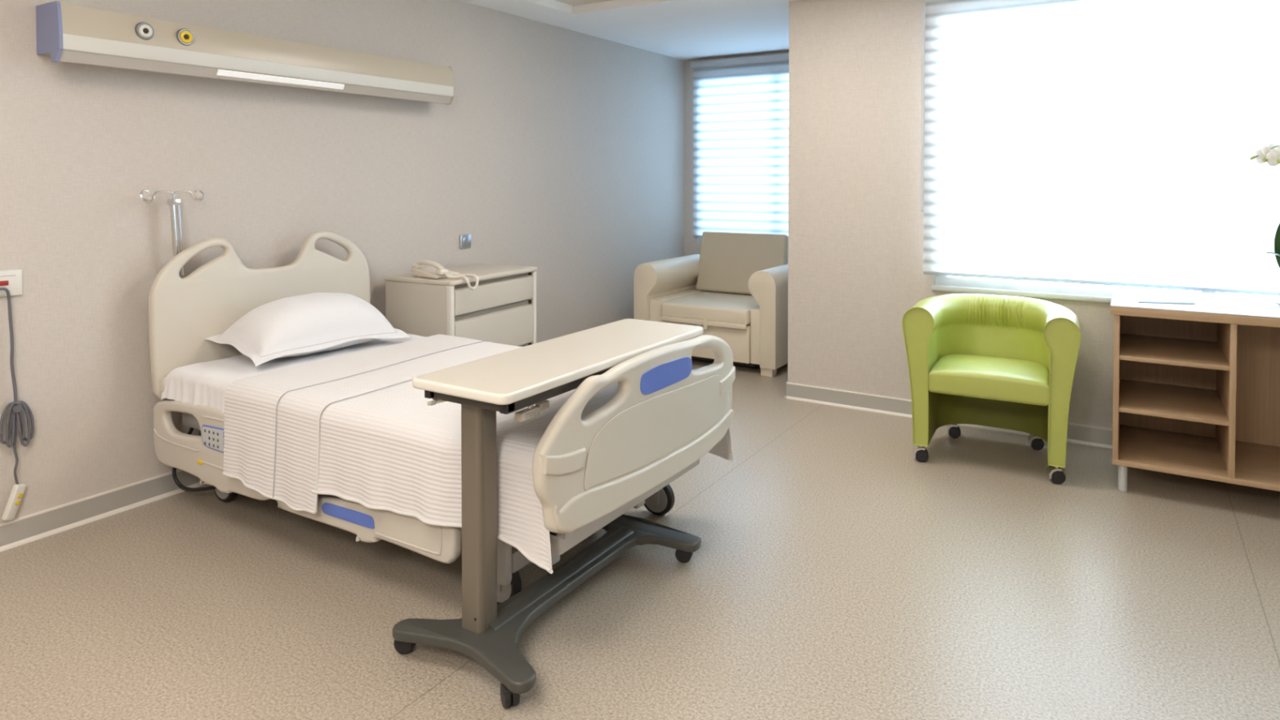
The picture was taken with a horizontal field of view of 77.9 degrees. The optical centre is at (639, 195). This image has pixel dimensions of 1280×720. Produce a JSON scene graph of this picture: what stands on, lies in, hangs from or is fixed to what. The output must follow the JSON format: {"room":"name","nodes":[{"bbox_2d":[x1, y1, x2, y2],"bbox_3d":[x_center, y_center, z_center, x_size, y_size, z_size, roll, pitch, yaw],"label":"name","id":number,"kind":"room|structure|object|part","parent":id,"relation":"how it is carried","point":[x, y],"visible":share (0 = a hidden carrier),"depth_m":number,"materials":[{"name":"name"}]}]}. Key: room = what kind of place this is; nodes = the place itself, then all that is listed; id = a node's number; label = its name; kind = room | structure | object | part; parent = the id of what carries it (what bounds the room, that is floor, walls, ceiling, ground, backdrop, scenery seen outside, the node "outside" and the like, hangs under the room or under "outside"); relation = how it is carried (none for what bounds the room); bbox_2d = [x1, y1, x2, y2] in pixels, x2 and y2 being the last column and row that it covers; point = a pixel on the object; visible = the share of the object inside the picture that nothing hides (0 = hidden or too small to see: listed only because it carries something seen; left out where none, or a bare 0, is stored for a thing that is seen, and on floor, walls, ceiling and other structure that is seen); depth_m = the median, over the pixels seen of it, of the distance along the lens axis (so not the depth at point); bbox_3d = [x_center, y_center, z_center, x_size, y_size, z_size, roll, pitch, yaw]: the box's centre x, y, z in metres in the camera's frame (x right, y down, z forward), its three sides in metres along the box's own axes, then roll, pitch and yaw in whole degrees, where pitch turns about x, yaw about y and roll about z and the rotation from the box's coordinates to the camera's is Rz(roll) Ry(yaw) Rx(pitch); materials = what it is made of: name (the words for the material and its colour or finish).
{"room":"hospital room","nodes":[
{"label":"hospital room","id":0,"kind":"room"},
{"bbox_2d":[0,0,684,523],"bbox_3d":[-2.272,-0.016,3.320,0.120,2.700,10.240,1,1,32],"label":"wall","id":1,"kind":"structure","parent":0,"point":[559,152],"depth_m":4.00,"materials":[{"name":"paint"}]},
{"bbox_2d":[0,268,22,297],"bbox_3d":[-2.413,0.333,2.968,0.020,0.099,0.162,1,1,32],"label":"panel","id":2,"kind":"object","parent":1,"relation":"attached to","point":[11,279],"visible":1,"depth_m":3.01,"materials":[{"name":"white plastic"}]},
{"bbox_2d":[0,287,34,520],"bbox_3d":[-2.376,0.787,3.000,0.038,0.889,0.137,1,1,32],"label":"handset","id":3,"kind":"object","parent":2,"relation":"hanging from","point":[16,494],"visible":1,"depth_m":3.00,"materials":[{"name":"grey plastic"}]},
{"bbox_2d":[0,469,204,551],"bbox_3d":[-2.244,1.285,3.257,0.022,0.100,10.120,1,1,32],"label":"baseboard","id":4,"kind":"structure","parent":1,"relation":"attached to","point":[31,527],"depth_m":3.24,"materials":[{"name":"grey plastic"}]},
{"bbox_2d":[35,0,454,104],"bbox_3d":[-1.719,-0.637,3.890,0.200,0.227,2.046,1,1,32],"label":"bed head unit","id":5,"kind":"object","parent":1,"relation":"attached to","point":[68,33],"visible":1,"depth_m":3.52,"materials":[{"name":"beige metal"}]},
{"bbox_2d":[134,22,154,39],"bbox_3d":[-2.027,-0.671,3.237,0.023,0.072,0.072,1,1,32],"label":"outlet","id":6,"kind":"object","parent":5,"relation":"attached to","point":[143,30],"depth_m":3.22,"materials":[{"name":"silver metal"}]},
{"bbox_2d":[142,28,148,33],"bbox_3d":[-2.018,-0.671,3.231,0.010,0.018,0.021,1,1,32],"label":"socket","id":7,"kind":"object","parent":5,"relation":"attached to","point":[144,30],"depth_m":3.23,"materials":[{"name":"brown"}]},
{"bbox_2d":[176,28,194,45],"bbox_3d":[-1.941,-0.674,3.375,0.023,0.072,0.072,1,1,32],"label":"outlet","id":8,"kind":"object","parent":5,"relation":"attached to","point":[184,37],"depth_m":3.36,"materials":[{"name":"yellow metal"}]},
{"bbox_2d":[216,69,344,89],"bbox_3d":[-1.698,-0.551,3.789,0.018,0.026,0.660,1,1,32],"label":"diffuser","id":9,"kind":"object","parent":5,"relation":"attached to","point":[256,76],"depth_m":3.77,"materials":[{"name":"white"}]},
{"bbox_2d":[459,234,471,248],"bbox_3d":[-1.115,0.294,5.059,0.017,0.086,0.095,1,1,32],"label":"wall switch","id":10,"kind":"object","parent":1,"relation":"attached to","point":[465,239],"visible":1,"depth_m":5.05,"materials":[{"name":"silver metal"}]},
{"bbox_2d":[458,0,798,60],"bbox_3d":[0.106,-1.262,1.817,5.720,0.190,10.240,1,1,32],"label":"ceiling","id":11,"kind":"structure","parent":0,"point":[681,29],"depth_m":5.70,"materials":[{"name":"white paint"}]},
{"bbox_2d":[555,0,613,6],"bbox_3d":[-0.311,-1.236,0.687,5.235,0.075,7.880,1,1,32],"label":"trim","id":12,"kind":"structure","parent":11,"relation":"attached to","point":[572,2],"depth_m":5.29,"materials":[{"name":"white paint"}]},
{"bbox_2d":[0,358,1279,719],"bbox_3d":[0.117,1.413,1.869,5.700,0.100,10.250,1,1,32],"label":"floor","id":13,"kind":"structure","parent":0,"point":[836,572],"depth_m":2.63,"materials":[{"name":"plastic"}]},
{"bbox_2d":[148,231,735,604],"bbox_3d":[-0.846,0.766,3.264,2.231,1.137,1.258,1,1,32],"label":"hospital bed","id":14,"kind":"object","parent":13,"relation":"on","point":[664,415],"visible":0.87,"depth_m":2.80,"materials":[{"name":"beige plastic"}]},
{"bbox_2d":[139,189,204,277],"bbox_3d":[-2.039,0.404,3.461,0.045,0.856,0.274,1,1,32],"label":"pole","id":15,"kind":"object","parent":14,"relation":"attached to","point":[172,202],"visible":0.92,"depth_m":3.46,"materials":[{"name":"silver metal"}]},
{"bbox_3d":[-2.020,0.195,3.480,0.011,0.311,0.031,0,1,21],"label":"rod","id":16,"kind":"part","parent":15,"relation":"part of","materials":[{"name":"silver metal"}]},
{"bbox_3d":[-1.710,1.008,3.170,0.848,0.322,0.040,1,1,32],"label":"rail","id":17,"kind":"part","parent":14,"relation":"part of","materials":[{"name":"beige plastic"}]},
{"bbox_3d":[-1.581,1.074,3.071,0.460,0.018,0.014,1,1,32],"label":"release handle","id":18,"kind":"part","parent":14,"relation":"part of","materials":[{"name":"beige plastic"}]},
{"bbox_3d":[-1.667,0.957,3.115,0.192,0.088,0.004,1,1,32],"label":"panel","id":19,"kind":"part","parent":14,"relation":"part of","materials":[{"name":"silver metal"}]},
{"bbox_3d":[-1.667,0.957,3.117,0.203,0.099,0.004,1,1,32],"label":"control panel","id":20,"kind":"part","parent":14,"relation":"part of","materials":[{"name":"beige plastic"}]},
{"bbox_3d":[-1.764,0.535,3.807,0.044,0.697,1.126,1,1,32],"label":"headboard","id":21,"kind":"part","parent":14,"relation":"part of","materials":[{"name":"beige plastic"}]},
{"bbox_2d":[160,333,424,412],"bbox_3d":[-1.451,0.795,3.644,0.650,0.148,1.121,1,1,32],"label":"sheet","id":22,"kind":"object","parent":14,"relation":"on","point":[205,383],"visible":0.3,"depth_m":3.32,"materials":[{"name":"white fabric"}]},
{"bbox_2d":[204,292,409,366],"bbox_3d":[-1.531,0.589,3.690,0.440,0.260,0.770,1,1,36],"label":"pillow","id":23,"kind":"object","parent":22,"relation":"on","point":[306,324],"visible":1,"depth_m":3.52,"materials":[{"name":"white fabric"}]},
{"bbox_3d":[-0.958,1.079,2.704,0.989,0.189,0.040,1,1,32],"label":"rail","id":24,"kind":"part","parent":14,"relation":"part of","materials":[{"name":"beige plastic"}]},
{"bbox_2d":[222,333,733,573],"bbox_3d":[-0.613,0.910,3.146,1.582,0.401,1.261,1,1,32],"label":"blanket","id":25,"kind":"object","parent":14,"relation":"on","point":[356,427],"visible":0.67,"depth_m":2.74,"materials":[{"name":"white fabric"}]},
{"bbox_3d":[-0.864,1.173,3.346,1.770,0.070,0.870,1,1,32],"label":"frame","id":26,"kind":"part","parent":14,"relation":"part of","materials":[{"name":"grey plastic"}]},
{"bbox_3d":[0.052,0.746,2.696,0.079,0.459,1.240,1,1,32],"label":"footboard","id":27,"kind":"part","parent":14,"relation":"part of","materials":[{"name":"beige plastic"}]},
{"bbox_3d":[0.106,0.771,2.732,0.030,0.220,1.011,1,1,31],"label":"raised panel","id":28,"kind":"part","parent":14,"relation":"part of","materials":[{"name":"beige plastic"}]},
{"bbox_3d":[0.094,0.606,2.687,0.009,0.084,0.351,1,1,31],"label":"grip panel","id":29,"kind":"part","parent":14,"relation":"part of","materials":[{"name":"blue plastic"}]},
{"bbox_2d":[384,262,537,346],"bbox_3d":[-1.034,0.876,4.670,0.500,0.862,0.792,1,1,28],"label":"nightstand","id":30,"kind":"object","parent":13,"relation":"on","point":[502,308],"visible":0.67,"depth_m":4.42,"materials":[{"name":"beige laminate"}]},
{"bbox_3d":[-1.214,0.867,4.338,0.475,0.773,0.022,1,1,28],"label":"panel","id":31,"kind":"part","parent":30,"relation":"part of","materials":[{"name":"beige laminate"}]},
{"bbox_2d":[412,260,479,289],"bbox_3d":[-1.079,0.436,4.366,0.369,0.155,0.191,1,1,38],"label":"telephone","id":32,"kind":"object","parent":30,"relation":"on","point":[437,270],"visible":1,"depth_m":4.33,"materials":[{"name":"beige plastic"}]},
{"bbox_3d":[-0.969,0.465,4.301,0.174,0.099,0.090,0,1,2],"label":"coiled cord","id":33,"kind":"part","parent":32,"relation":"part of","materials":[{"name":"beige plastic"}]},
{"bbox_3d":[-1.012,0.869,4.233,0.040,0.774,0.032,1,1,28],"label":"corner post","id":34,"kind":"part","parent":30,"relation":"part of","materials":[{"name":"beige"}]},
{"bbox_3d":[-0.834,0.790,4.562,0.024,0.227,0.710,1,1,28],"label":"drawer","id":35,"kind":"part","parent":30,"relation":"part of","materials":[{"name":"beige laminate"}]},
{"bbox_3d":[-0.834,0.569,4.558,0.024,0.136,0.710,1,1,28],"label":"drawer","id":36,"kind":"part","parent":30,"relation":"part of","materials":[{"name":"beige laminate"}]},
{"bbox_3d":[-0.661,0.855,4.898,0.040,0.774,0.032,1,1,28],"label":"corner post","id":37,"kind":"part","parent":30,"relation":"part of","materials":[{"name":"beige"}]},
{"bbox_2d":[392,318,702,708],"bbox_3d":[-0.221,0.929,2.663,0.535,0.836,1.152,1,1,32],"label":"table","id":38,"kind":"object","parent":13,"relation":"on","point":[489,633],"visible":0.9,"depth_m":2.30,"materials":[{"name":"beige laminate"}]},
{"bbox_3d":[-0.607,0.565,2.268,0.023,0.031,0.008,1,1,32],"label":"frame","id":39,"kind":"part","parent":38,"relation":"part of","materials":[{"name":"black rubber"}]},
{"bbox_3d":[-0.582,0.595,2.290,0.068,0.030,0.012,0,1,9],"label":"tilt rod","id":40,"kind":"part","parent":38,"relation":"part of","materials":[{"name":"beige plastic"}]},
{"bbox_3d":[-0.364,0.568,2.117,0.023,0.031,0.008,1,1,32],"label":"frame","id":41,"kind":"part","parent":38,"relation":"part of","materials":[{"name":"black metal"}]},
{"bbox_2d":[500,682,513,695],"bbox_3d":[-0.346,1.310,2.108,0.044,0.036,0.044,0,1,-23],"label":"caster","id":42,"kind":"object","parent":38,"relation":"attached to","point":[506,689],"depth_m":2.08,"materials":[{"name":"black plastic"}]},
{"bbox_3d":[-0.320,0.621,2.252,0.027,0.025,0.085,1,1,32],"label":"release lever","id":43,"kind":"part","parent":38,"relation":"part of","materials":[{"name":"beige plastic"}]},
{"bbox_3d":[-0.214,0.561,2.629,0.307,0.042,1.020,1,1,32],"label":"frame","id":44,"kind":"part","parent":38,"relation":"part of","materials":[{"name":"grey paint"}]},
{"bbox_2d":[633,231,788,377],"bbox_3d":[0.685,0.796,6.239,1.180,0.959,0.948,1,1,32],"label":"armchair","id":45,"kind":"object","parent":13,"relation":"on","point":[735,290],"visible":0.62,"depth_m":6.11,"materials":[{"name":"beige leather"}]},
{"bbox_3d":[0.272,0.862,6.490,0.213,0.692,0.880,1,1,32],"label":"arm","id":46,"kind":"part","parent":45,"relation":"part of","materials":[{"name":"beige leather"}]},
{"bbox_3d":[0.331,0.999,6.441,0.120,0.395,0.785,1,1,32],"label":"seat","id":47,"kind":"part","parent":45,"relation":"part of","materials":[{"name":"beige leather"}]},
{"bbox_3d":[0.489,1.072,5.895,0.719,0.270,0.048,1,1,32],"label":"panel","id":48,"kind":"part","parent":45,"relation":"part of","materials":[{"name":"beige leather"}]},
{"bbox_2d":[661,291,759,325],"bbox_3d":[0.652,0.869,6.154,0.719,0.112,0.730,1,1,32],"label":"seat cushion","id":49,"kind":"object","parent":45,"relation":"on","point":[698,308],"depth_m":5.92,"materials":[{"name":"beige leather"}]},
{"bbox_2d":[696,231,788,295],"bbox_3d":[0.850,0.565,6.527,0.760,0.508,0.242,1,1,32],"label":"cushion","id":50,"kind":"object","parent":45,"relation":"on","point":[726,263],"depth_m":6.49,"materials":[{"name":"beige leather"}]},
{"bbox_3d":[1.035,1.008,6.004,0.086,0.395,0.785,1,1,32],"label":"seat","id":51,"kind":"part","parent":45,"relation":"part of","materials":[{"name":"beige leather"}]},
{"bbox_3d":[1.093,0.872,5.980,0.213,0.692,0.880,1,1,32],"label":"arm","id":52,"kind":"part","parent":45,"relation":"part of","materials":[{"name":"beige leather"}]},
{"bbox_2d":[902,293,1080,484],"bbox_3d":[1.791,0.929,4.029,0.778,0.782,0.618,1,1,28],"label":"tub chair","id":53,"kind":"object","parent":13,"relation":"on","point":[1003,362],"visible":1,"depth_m":3.94,"materials":[{"name":"green leather"}]},
{"bbox_2d":[913,445,924,457],"bbox_3d":[1.391,1.254,3.945,0.052,0.085,0.057,0,1,16],"label":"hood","id":54,"kind":"object","parent":53,"relation":"attached to","point":[918,451],"depth_m":3.92,"materials":[{"name":"silver metal"}]},
{"bbox_2d":[946,423,957,433],"bbox_3d":[1.698,1.247,4.309,0.052,0.085,0.057,0,1,20],"label":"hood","id":55,"kind":"object","parent":53,"relation":"attached to","point":[951,428],"depth_m":4.28,"materials":[{"name":"silver metal"}]},
{"bbox_3d":[1.763,0.899,3.977,0.526,0.139,0.486,1,1,28],"label":"seat","id":56,"kind":"part","parent":53,"relation":"part of","materials":[{"name":"green leather"}]},
{"bbox_2d":[1027,434,1040,445],"bbox_3d":[2.050,1.251,4.119,0.052,0.085,0.057,0,1,16],"label":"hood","id":57,"kind":"object","parent":53,"relation":"attached to","point":[1033,440],"depth_m":4.09,"materials":[{"name":"silver metal"}]},
{"bbox_2d":[1046,465,1062,479],"bbox_3d":[1.915,1.260,3.661,0.052,0.085,0.057,0,1,13],"label":"hood","id":58,"kind":"object","parent":53,"relation":"attached to","point":[1053,472],"depth_m":3.64,"materials":[{"name":"silver metal"}]},
{"bbox_2d":[1110,288,1279,491],"bbox_3d":[3.024,0.913,3.354,1.768,0.840,0.672,1,1,32],"label":"shelving unit","id":59,"kind":"object","parent":13,"relation":"on","point":[1197,386],"visible":1,"depth_m":3.69,"materials":[{"name":"brown wood"}]},
{"bbox_3d":[2.175,1.266,3.567,0.048,0.126,0.047,1,1,32],"label":"leg","id":60,"kind":"part","parent":59,"relation":"part of","materials":[{"name":"silver metal"}]},
{"bbox_2d":[1137,290,1195,304],"bbox_3d":[2.478,0.484,3.740,0.220,0.004,0.450,1,1,32],"label":"paper sheet","id":61,"kind":"object","parent":59,"relation":"on","point":[1144,296],"visible":1,"depth_m":3.73,"materials":[{"name":"white paper"}]},
{"bbox_3d":[2.460,0.952,3.678,0.395,0.019,0.594,1,1,32],"label":"shelf","id":62,"kind":"part","parent":59,"relation":"part of","materials":[{"name":"brown wood"}]},
{"bbox_3d":[2.460,0.719,3.674,0.395,0.019,0.594,1,1,32],"label":"shelf","id":63,"kind":"part","parent":59,"relation":"part of","materials":[{"name":"brown wood"}]},
{"bbox_2d":[1249,142,1279,305],"bbox_3d":[2.932,0.122,3.460,0.301,0.739,0.372,-1,1,-33],"label":"potted orchid","id":64,"kind":"object","parent":59,"relation":"on","point":[1270,154],"visible":1,"depth_m":3.50,"materials":[{"name":"white plant"}]},
{"bbox_3d":[2.770,-0.178,3.499,0.022,0.080,0.105,-1,1,-24],"label":"flower","id":65,"kind":"part","parent":64,"relation":"part of","materials":[{"name":"white plant"}]},
{"bbox_3d":[2.812,-0.194,3.513,0.105,0.077,0.032,0,1,11],"label":"flower","id":66,"kind":"part","parent":64,"relation":"part of","materials":[{"name":"white plant"}]},
{"bbox_3d":[2.798,-0.167,3.459,0.105,0.081,0.018,1,2,43],"label":"flower","id":67,"kind":"part","parent":64,"relation":"part of","materials":[{"name":"white plant"}]},
{"bbox_2d":[684,50,788,256],"bbox_3d":[1.197,-0.007,7.122,1.760,2.530,0.120,1,1,32],"label":"wall","id":68,"kind":"structure","parent":0,"point":[691,245],"depth_m":7.50,"materials":[{"name":"paint"}]},
{"bbox_2d":[690,53,788,237],"bbox_3d":[1.179,-0.419,7.005,1.619,1.642,0.075,1,1,32],"label":"window blind","id":69,"kind":"object","parent":68,"relation":"attached to","point":[740,108],"visible":0.62,"depth_m":7.16,"materials":[{"name":"fabric"}]},
{"bbox_3d":[1.179,-1.210,6.989,1.619,0.060,0.075,1,1,32],"label":"head rail","id":70,"kind":"part","parent":69,"relation":"part of","materials":[{"name":"grey"}]},
{"bbox_2d":[787,0,1114,428],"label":"wall","id":71,"kind":"structure","parent":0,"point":[855,255],"depth_m":4.81,"materials":[{"name":"paint"}]},
{"bbox_2d":[786,382,1112,448],"bbox_3d":[2.529,1.269,4.081,3.740,0.100,0.022,1,1,32],"label":"baseboard","id":72,"kind":"structure","parent":71,"relation":"attached to","point":[1095,436],"depth_m":4.75,"materials":[{"name":"grey plastic"}]},
{"bbox_2d":[920,0,1279,295],"bbox_3d":[2.774,-0.356,3.836,2.724,1.651,0.075,1,1,32],"label":"window blind","id":73,"kind":"object","parent":71,"relation":"attached to","point":[1094,142],"visible":1,"depth_m":4.08,"materials":[{"name":"fabric"}]},
{"bbox_3d":[1.621,-0.501,4.539,0.021,1.190,0.019,1,1,32],"label":"pull cord","id":74,"kind":"part","parent":73,"relation":"part of","materials":[{"name":"white fabric"}]},
{"bbox_3d":[2.780,0.458,3.857,2.695,0.022,0.018,1,1,32],"label":"rail","id":75,"kind":"part","parent":73,"relation":"part of","materials":[{"name":"plastic"}]},
{"bbox_2d":[931,275,1279,302],"bbox_3d":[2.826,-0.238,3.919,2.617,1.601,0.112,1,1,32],"label":"window sill","id":76,"kind":"structure","parent":71,"relation":"attached to","point":[1035,289],"depth_m":4.32,"materials":[{"name":"silver metal"}]},
{"bbox_3d":[2.810,0.549,3.910,2.617,0.028,0.052,1,1,32],"label":"sill","id":77,"kind":"part","parent":76,"relation":"part of","materials":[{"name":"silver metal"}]}
]}

